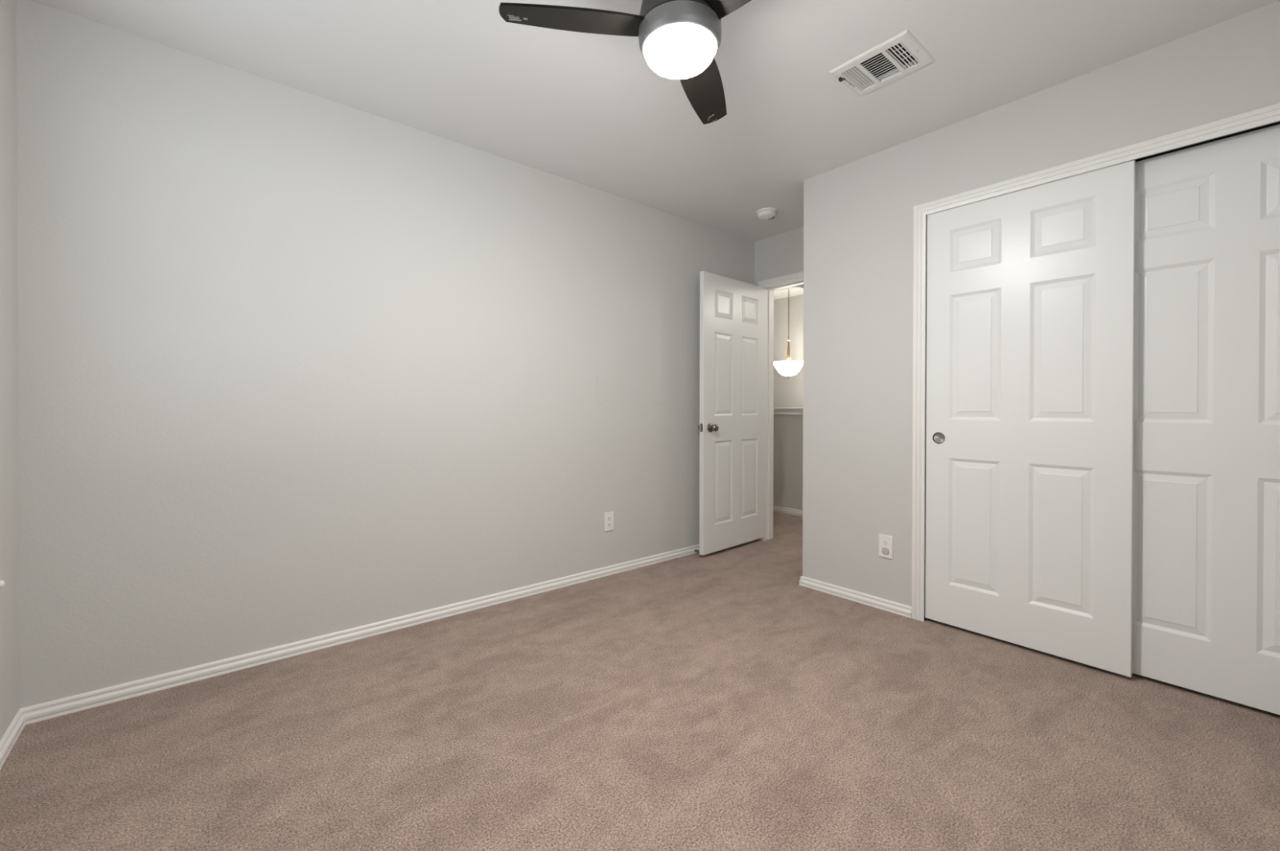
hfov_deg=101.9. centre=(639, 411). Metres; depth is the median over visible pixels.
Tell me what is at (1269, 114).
trim
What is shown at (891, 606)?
baseboard
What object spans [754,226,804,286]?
wall
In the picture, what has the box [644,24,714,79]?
diffuser
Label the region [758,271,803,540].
trim
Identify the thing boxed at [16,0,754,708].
wall
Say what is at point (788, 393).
wall
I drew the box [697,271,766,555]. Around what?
door
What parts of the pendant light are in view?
stem, lamp shade, chain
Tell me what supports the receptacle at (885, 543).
attached to the outlet at (885, 541)
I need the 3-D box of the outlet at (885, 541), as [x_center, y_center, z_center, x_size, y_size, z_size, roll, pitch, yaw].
[1.301,0.716,2.749,0.008,0.120,0.072,0,0,-40]
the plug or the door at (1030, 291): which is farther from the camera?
the plug
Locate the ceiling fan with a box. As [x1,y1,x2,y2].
[498,0,751,124]
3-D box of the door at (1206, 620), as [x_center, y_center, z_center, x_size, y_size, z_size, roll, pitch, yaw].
[2.145,0.029,1.865,0.035,2.029,0.760,0,0,-40]
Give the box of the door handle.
[933,433,944,443]
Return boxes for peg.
[0,580,4,588]
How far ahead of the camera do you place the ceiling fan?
1.48 m
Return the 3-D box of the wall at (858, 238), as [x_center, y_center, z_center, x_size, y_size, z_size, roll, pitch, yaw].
[1.783,-0.163,2.269,0.115,2.440,2.347,0,0,-40]
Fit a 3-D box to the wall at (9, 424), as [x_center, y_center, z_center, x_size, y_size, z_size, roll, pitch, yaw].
[-1.076,-0.157,0.455,0.115,2.440,3.255,0,0,-40]
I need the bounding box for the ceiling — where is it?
[31,0,1279,300]
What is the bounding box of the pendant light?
[773,288,803,378]
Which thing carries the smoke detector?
attached to the ceiling
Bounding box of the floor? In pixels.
[0,511,1279,850]
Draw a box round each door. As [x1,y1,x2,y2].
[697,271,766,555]
[924,160,1135,677]
[1132,124,1279,715]
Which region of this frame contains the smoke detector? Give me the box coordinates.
[756,207,777,219]
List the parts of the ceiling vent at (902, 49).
damper lever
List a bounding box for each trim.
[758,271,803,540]
[773,408,803,415]
[911,102,1279,622]
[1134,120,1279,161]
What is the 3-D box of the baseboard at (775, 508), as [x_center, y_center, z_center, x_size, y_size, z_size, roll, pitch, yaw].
[1.591,1.012,5.170,0.014,0.055,3.650,0,0,-40]
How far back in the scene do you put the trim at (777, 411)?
5.26 m
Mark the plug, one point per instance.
(884, 550)
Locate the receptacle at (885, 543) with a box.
[882,540,888,546]
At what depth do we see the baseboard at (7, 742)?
1.63 m
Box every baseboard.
[0,709,25,769]
[19,544,699,725]
[773,506,802,516]
[800,576,911,618]
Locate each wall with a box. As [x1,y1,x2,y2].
[0,0,19,741]
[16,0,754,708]
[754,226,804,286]
[773,284,803,511]
[773,294,803,408]
[802,0,1279,621]
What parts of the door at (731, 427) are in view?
latch plate, knob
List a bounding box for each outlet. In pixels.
[604,511,613,531]
[879,533,893,559]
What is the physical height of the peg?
0.023 m
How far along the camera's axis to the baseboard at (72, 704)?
2.25 m
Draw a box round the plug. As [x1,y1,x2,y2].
[881,547,888,554]
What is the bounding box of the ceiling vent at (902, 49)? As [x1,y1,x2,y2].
[829,29,935,96]
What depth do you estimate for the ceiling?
2.10 m
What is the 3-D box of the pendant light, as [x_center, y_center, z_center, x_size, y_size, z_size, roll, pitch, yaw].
[1.661,-0.882,5.801,0.371,1.043,0.371,0,0,-40]
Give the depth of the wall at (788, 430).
5.28 m
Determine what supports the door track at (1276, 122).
attached to the wall at (858, 238)
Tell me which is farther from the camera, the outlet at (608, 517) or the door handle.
the outlet at (608, 517)
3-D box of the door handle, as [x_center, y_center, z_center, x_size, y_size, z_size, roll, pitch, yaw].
[1.477,0.132,2.562,0.004,0.050,0.050,0,0,-40]
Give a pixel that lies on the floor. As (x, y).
(716, 701)

